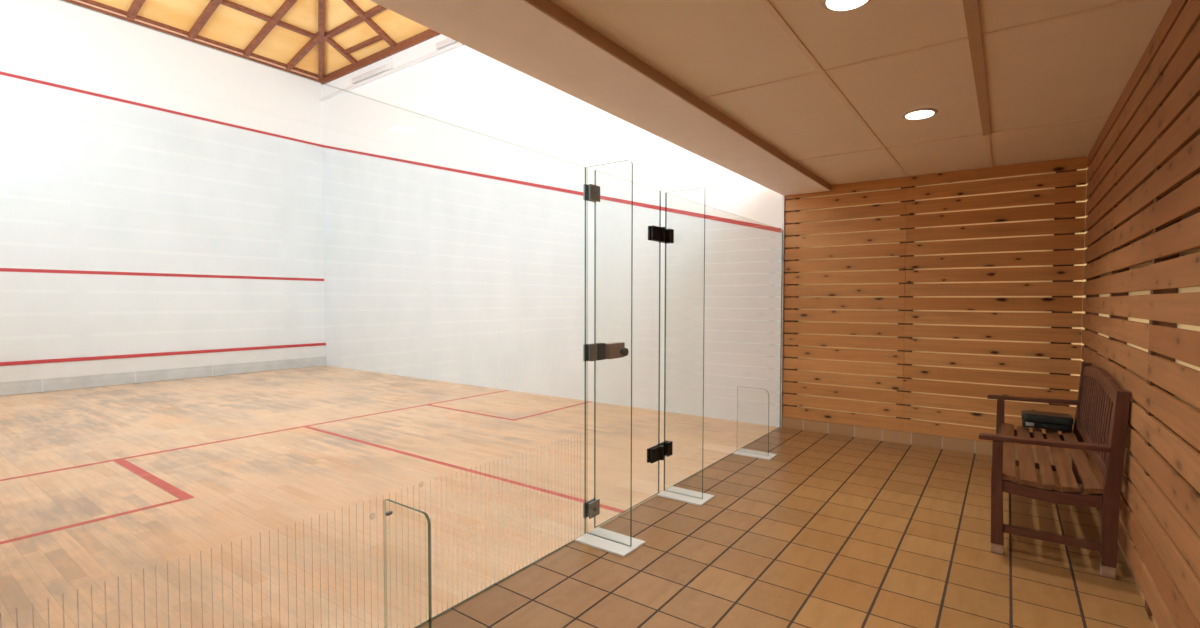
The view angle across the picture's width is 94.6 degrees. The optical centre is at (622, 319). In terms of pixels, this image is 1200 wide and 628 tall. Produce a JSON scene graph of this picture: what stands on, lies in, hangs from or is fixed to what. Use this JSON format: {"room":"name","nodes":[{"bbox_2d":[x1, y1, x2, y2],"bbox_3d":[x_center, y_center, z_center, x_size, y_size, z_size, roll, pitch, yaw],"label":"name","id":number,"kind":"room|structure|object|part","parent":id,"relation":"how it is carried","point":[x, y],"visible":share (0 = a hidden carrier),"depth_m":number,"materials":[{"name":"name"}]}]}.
{"room":"sports hall","nodes":[
{"label":"sports hall","id":0,"kind":"room"},
{"bbox_2d":[0,0,324,361],"bbox_3d":[-8.074,-1.921,9.118,0.204,6.150,6.500,2,2,35],"label":"wall","id":1,"kind":"structure","parent":0,"point":[160,192],"depth_m":9.18,"materials":[{"name":"paint"}]},
{"bbox_2d":[0,343,325,395],"bbox_3d":[-7.981,0.812,9.144,0.044,0.479,6.086,2,2,35],"label":"board","id":2,"kind":"object","parent":1,"relation":"attached to","point":[31,376],"visible":1,"depth_m":9.21,"materials":[{"name":"white paint"}]},
{"bbox_3d":[-8.921,0.997,7.783,0.006,0.191,1.058,2,2,35],"label":"plate","id":3,"kind":"part","parent":2,"relation":"part of","materials":[{"name":"grey metal"}]},
{"bbox_3d":[-8.309,0.969,8.662,0.006,0.191,1.060,2,2,35],"label":"plate","id":4,"kind":"part","parent":2,"relation":"part of","materials":[{"name":"grey metal"}]},
{"bbox_3d":[-7.696,0.941,9.541,0.006,0.191,1.060,2,2,35],"label":"plate","id":5,"kind":"part","parent":2,"relation":"part of","materials":[{"name":"grey metal"}]},
{"bbox_3d":[-7.084,0.913,10.420,0.006,0.191,1.060,2,2,35],"label":"plate","id":6,"kind":"part","parent":2,"relation":"part of","materials":[{"name":"grey metal"}]},
{"bbox_3d":[-6.506,0.886,11.250,0.006,0.191,0.938,2,2,35],"label":"plate","id":7,"kind":"part","parent":2,"relation":"part of","materials":[{"name":"grey metal"}]},
{"bbox_2d":[62,0,439,84],"bbox_3d":[-2.914,-5.512,5.410,12.750,1.810,6.500,2,2,35],"label":"ceiling","id":8,"kind":"structure","parent":0,"point":[322,41],"depth_m":9.66,"materials":[{"name":"brown wood"}]},
{"bbox_3d":[-7.950,-4.893,8.936,0.085,0.158,6.100,2,2,35],"label":"wall plate","id":9,"kind":"part","parent":8,"relation":"part of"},
{"bbox_3d":[-7.955,-4.861,8.910,0.008,0.030,6.050,2,2,35],"label":"moulding","id":10,"kind":"part","parent":8,"relation":"part of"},
{"bbox_3d":[-1.155,-4.771,7.898,12.270,0.140,0.045,2,2,35],"label":"wall plate","id":11,"kind":"part","parent":8,"relation":"part of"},
{"bbox_2d":[0,366,1154,627],"bbox_3d":[-3.246,1.253,5.174,12.370,0.102,7.380,2,2,35],"label":"floor","id":12,"kind":"structure","parent":0,"point":[253,499],"depth_m":3.50,"materials":[{"name":"brown wood"}]},
{"bbox_2d":[384,499,430,627],"bbox_3d":[-0.807,1.016,2.112,0.344,0.598,0.215,2,2,35],"label":"glass fin","id":13,"kind":"object","parent":12,"relation":"on","point":[388,513],"visible":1,"depth_m":2.05,"materials":[{"name":"teal"}]},
{"bbox_2d":[414,167,585,627],"bbox_3d":[-0.975,0.231,2.154,0.015,2.156,2.653,2,2,35],"label":"glass screen","id":14,"kind":"object","parent":12,"relation":"on","point":[585,167],"visible":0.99,"depth_m":3.23,"materials":[{"name":"teal"}]},
{"bbox_2d":[575,160,644,556],"bbox_3d":[-0.080,0.202,3.152,0.374,2.160,0.220,2,2,35],"label":"glass fin","id":15,"kind":"object","parent":12,"relation":"on","point":[612,542],"visible":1,"depth_m":3.19,"materials":[{"name":"teal"}]},
{"bbox_3d":[-0.192,0.197,3.280,0.044,0.100,0.078,2,2,35],"label":"strike plate","id":16,"kind":"part","parent":15,"relation":"part of","materials":[{"name":"grey metal"}]},
{"bbox_3d":[-0.072,1.276,3.179,0.344,0.012,0.217,2,2,35],"label":"plate","id":17,"kind":"part","parent":15,"relation":"part of","materials":[{"name":"white metal"}]},
{"bbox_3d":[-0.079,0.196,3.154,0.314,2.148,0.012,2,2,35],"label":"fin pane","id":18,"kind":"part","parent":15,"relation":"part of","materials":[{"name":"clear glass"}]},
{"bbox_2d":[593,170,664,527],"bbox_3d":[0.078,0.181,3.612,0.124,2.148,0.761,1,2,33],"label":"door","id":19,"kind":"structure","parent":12,"relation":"on","point":[614,350],"depth_m":3.44,"materials":[{"name":"teal"}]},
{"bbox_3d":[-0.141,0.195,3.350,0.044,0.100,0.080,2,2,35],"label":"lock plate","id":20,"kind":"part","parent":19,"relation":"part of","materials":[{"name":"black metal"}]},
{"bbox_3d":[0.009,0.202,3.434,0.044,0.052,0.052,2,2,35],"label":"knob","id":21,"kind":"part","parent":19,"relation":"part of","materials":[{"name":"black metal"}]},
{"bbox_2d":[657,188,714,505],"bbox_3d":[0.453,0.178,3.892,0.344,2.160,0.216,2,2,35],"label":"glass fin","id":22,"kind":"object","parent":12,"relation":"on","point":[675,493],"visible":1,"depth_m":3.86,"materials":[{"name":"teal"}]},
{"bbox_3d":[0.434,0.172,3.899,0.304,2.148,0.012,2,2,35],"label":"fin pane","id":23,"kind":"part","parent":22,"relation":"part of","materials":[{"name":"clear glass"}]},
{"bbox_3d":[0.450,1.252,3.929,0.344,0.012,0.216,2,2,35],"label":"plate","id":24,"kind":"part","parent":22,"relation":"part of","materials":[{"name":"white metal"}]},
{"bbox_2d":[657,193,782,489],"bbox_3d":[1.002,0.140,4.995,0.052,2.156,2.559,2,2,35],"label":"glass screen","id":25,"kind":"object","parent":12,"relation":"on","point":[669,233],"visible":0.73,"depth_m":4.02,"materials":[{"name":"teal"}]},
{"bbox_3d":[0.307,0.948,4.027,0.052,0.100,0.135,2,2,35],"label":"hinge plate","id":26,"kind":"part","parent":25,"relation":"part of","materials":[{"name":"black metal"}]},
{"bbox_3d":[0.312,-0.600,3.975,0.052,0.100,0.135,2,2,35],"label":"hinge plate","id":27,"kind":"part","parent":25,"relation":"part of","materials":[{"name":"black metal"}]},
{"bbox_2d":[733,386,776,459],"bbox_3d":[1.197,0.921,4.990,0.344,0.605,0.187,2,2,35],"label":"glass fin","id":28,"kind":"object","parent":12,"relation":"on","point":[744,452],"visible":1,"depth_m":4.96,"materials":[{"name":"teal"}]},
{"bbox_3d":[1.174,0.915,4.998,0.297,0.593,0.012,2,2,35],"label":"fin pane","id":29,"kind":"part","parent":28,"relation":"part of","materials":[{"name":"clear glass"}]},
{"bbox_3d":[1.196,1.217,5.000,0.344,0.012,0.187,2,2,35],"label":"plate","id":30,"kind":"part","parent":28,"relation":"part of","materials":[{"name":"white metal"}]},
{"bbox_2d":[978,362,1130,578],"bbox_3d":[2.704,0.791,3.579,0.627,0.969,1.625,2,2,35],"label":"garden bench","id":31,"kind":"object","parent":12,"relation":"on","point":[1102,408],"visible":0.99,"depth_m":3.04,"materials":[{"name":"brown wood"}]},
{"bbox_3d":[2.080,0.956,3.068,0.065,0.572,0.055,2,2,35],"label":"leg","id":32,"kind":"part","parent":31,"relation":"part of","materials":[{"name":"brown wood"}]},
{"bbox_3d":[2.971,0.915,4.347,0.065,0.572,0.055,2,2,35],"label":"leg","id":33,"kind":"part","parent":31,"relation":"part of","materials":[{"name":"brown wood"}]},
{"bbox_3d":[3.121,0.613,4.233,0.556,0.040,0.065,2,2,35],"label":"armrest","id":34,"kind":"part","parent":31,"relation":"part of","materials":[{"name":"brown wood"}]},
{"bbox_3d":[2.229,0.654,2.954,0.556,0.040,0.065,2,2,35],"label":"armrest","id":35,"kind":"part","parent":31,"relation":"part of","materials":[{"name":"brown wood"}]},
{"bbox_2d":[1021,410,1073,431],"bbox_3d":[3.178,0.762,4.149,0.308,0.104,0.228,2,2,35],"label":"equipment case","id":36,"kind":"object","parent":31,"relation":"on","point":[1031,419],"visible":1,"depth_m":4.10,"materials":[{"name":"black plastic"}]},
{"bbox_3d":[3.188,0.738,4.163,0.308,0.056,0.193,2,2,35],"label":"lid","id":37,"kind":"part","parent":36,"relation":"part of","materials":[{"name":"black plastic"}]},
{"bbox_3d":[3.154,0.788,4.050,0.112,0.014,0.038,2,2,35],"label":"carry handle","id":38,"kind":"part","parent":36,"relation":"part of","materials":[{"name":"black plastic"}]},
{"bbox_3d":[2.706,0.856,3.579,0.441,0.043,1.595,2,2,35],"label":"seat","id":39,"kind":"part","parent":31,"relation":"part of","materials":[{"name":"brown wood"}]},
{"bbox_3d":[3.368,0.760,4.066,0.095,0.893,0.055,2,2,35],"label":"leg","id":40,"kind":"part","parent":31,"relation":"part of","materials":[{"name":"brown wood"}]},
{"bbox_3d":[2.910,0.779,3.435,0.032,0.055,1.505,2,2,35],"label":"rail","id":41,"kind":"part","parent":31,"relation":"part of","materials":[{"name":"brown wood"}]},
{"bbox_3d":[2.937,0.374,3.403,0.037,0.120,1.505,2,2,35],"label":"rail","id":42,"kind":"part","parent":31,"relation":"part of","materials":[{"name":"brown wood"}]},
{"bbox_3d":[2.477,0.801,2.786,0.095,0.893,0.055,2,2,35],"label":"leg","id":43,"kind":"part","parent":31,"relation":"part of","materials":[{"name":"brown wood"}]},
{"bbox_2d":[321,34,1088,451],"bbox_3d":[-1.045,-1.864,8.062,12.550,6.150,0.204,2,2,35],"label":"wall","id":44,"kind":"structure","parent":0,"point":[454,204],"depth_m":6.87,"materials":[{"name":"paint"}]},
{"bbox_2d":[319,42,463,100],"bbox_3d":[-2.379,-4.436,8.752,9.400,0.065,0.059,2,2,35],"label":"rail","id":45,"kind":"object","parent":44,"relation":"attached to","point":[456,45],"visible":0.55,"depth_m":9.91,"materials":[{"name":"white metal"}]},
{"bbox_2d":[352,64,391,83],"bbox_3d":[-4.702,-4.580,10.342,1.225,0.098,0.096,2,2,35],"label":"light","id":46,"kind":"object","parent":45,"relation":"attached to","point":[386,67],"visible":0.99,"depth_m":10.27,"materials":[{"name":"white plastic"}]},
{"bbox_2d":[436,38,456,49],"bbox_3d":[-2.584,-4.524,8.870,1.225,0.098,0.096,2,2,35],"label":"light","id":47,"kind":"object","parent":45,"relation":"attached to","point":[447,42],"visible":0.27,"depth_m":9.05,"materials":[{"name":"white plastic"}]},
{"bbox_2d":[436,38,453,46],"bbox_3d":[-2.618,-4.523,8.842,1.120,0.068,0.012,2,2,35],"label":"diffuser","id":48,"kind":"object","parent":47,"relation":"attached to","point":[446,42],"depth_m":9.04,"materials":[{"name":"white plastic"}]},
{"bbox_2d":[779,195,784,427],"bbox_3d":[1.741,-0.076,6.047,0.026,2.530,0.020,2,2,35],"label":"trim","id":49,"kind":"structure","parent":44,"relation":"attached to","point":[783,196],"depth_m":6.03,"materials":[{"name":"white paint"}]},
{"bbox_2d":[782,416,1071,466],"bbox_3d":[2.787,1.157,5.376,2.532,0.117,0.030,2,2,35],"label":"baseboard","id":50,"kind":"structure","parent":44,"relation":"attached to","point":[925,440],"depth_m":5.41,"materials":[{"name":"ceramic"}]},
{"bbox_2d":[550,0,1171,184],"bbox_3d":[0.808,-1.347,2.207,2.800,0.174,7.480,2,2,35],"label":"ceiling","id":51,"kind":"structure","parent":0,"point":[1008,82],"depth_m":2.87,"materials":[{"name":"beige paint"}]},
{"bbox_2d":[370,0,830,195],"bbox_3d":[-0.128,-1.285,2.885,0.493,0.090,7.320,2,2,35],"label":"ceiling beam","id":52,"kind":"structure","parent":51,"relation":"attached to","point":[541,40],"depth_m":2.81,"materials":[{"name":"paint"}]},
{"bbox_2d":[821,0,870,10],"bbox_3d":[0.891,-1.268,2.188,0.204,0.012,0.204,2,2,35],"label":"recessed light","id":53,"kind":"object","parent":51,"relation":"in","point":[832,5],"visible":1,"depth_m":2.22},
{"bbox_2d":[902,108,937,119],"bbox_3d":[1.901,-1.310,3.543,0.204,0.012,0.204,2,2,35],"label":"recessed light","id":54,"kind":"object","parent":51,"relation":"in","point":[921,113],"visible":1,"depth_m":3.51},
{"bbox_2d":[1081,0,1199,627],"bbox_3d":[1.879,0.016,1.578,0.265,2.850,7.600,2,2,35],"label":"wall","id":55,"kind":"structure","parent":0,"point":[1141,318],"depth_m":2.33,"materials":[{"name":"brown wood"}]},
{"bbox_2d":[1095,493,1158,627],"bbox_3d":[1.784,1.290,1.623,0.040,0.100,7.300,2,2,35],"label":"baseboard","id":56,"kind":"structure","parent":55,"relation":"attached to","point":[1119,545],"depth_m":2.73,"materials":[{"name":"ceramic"}]}
]}

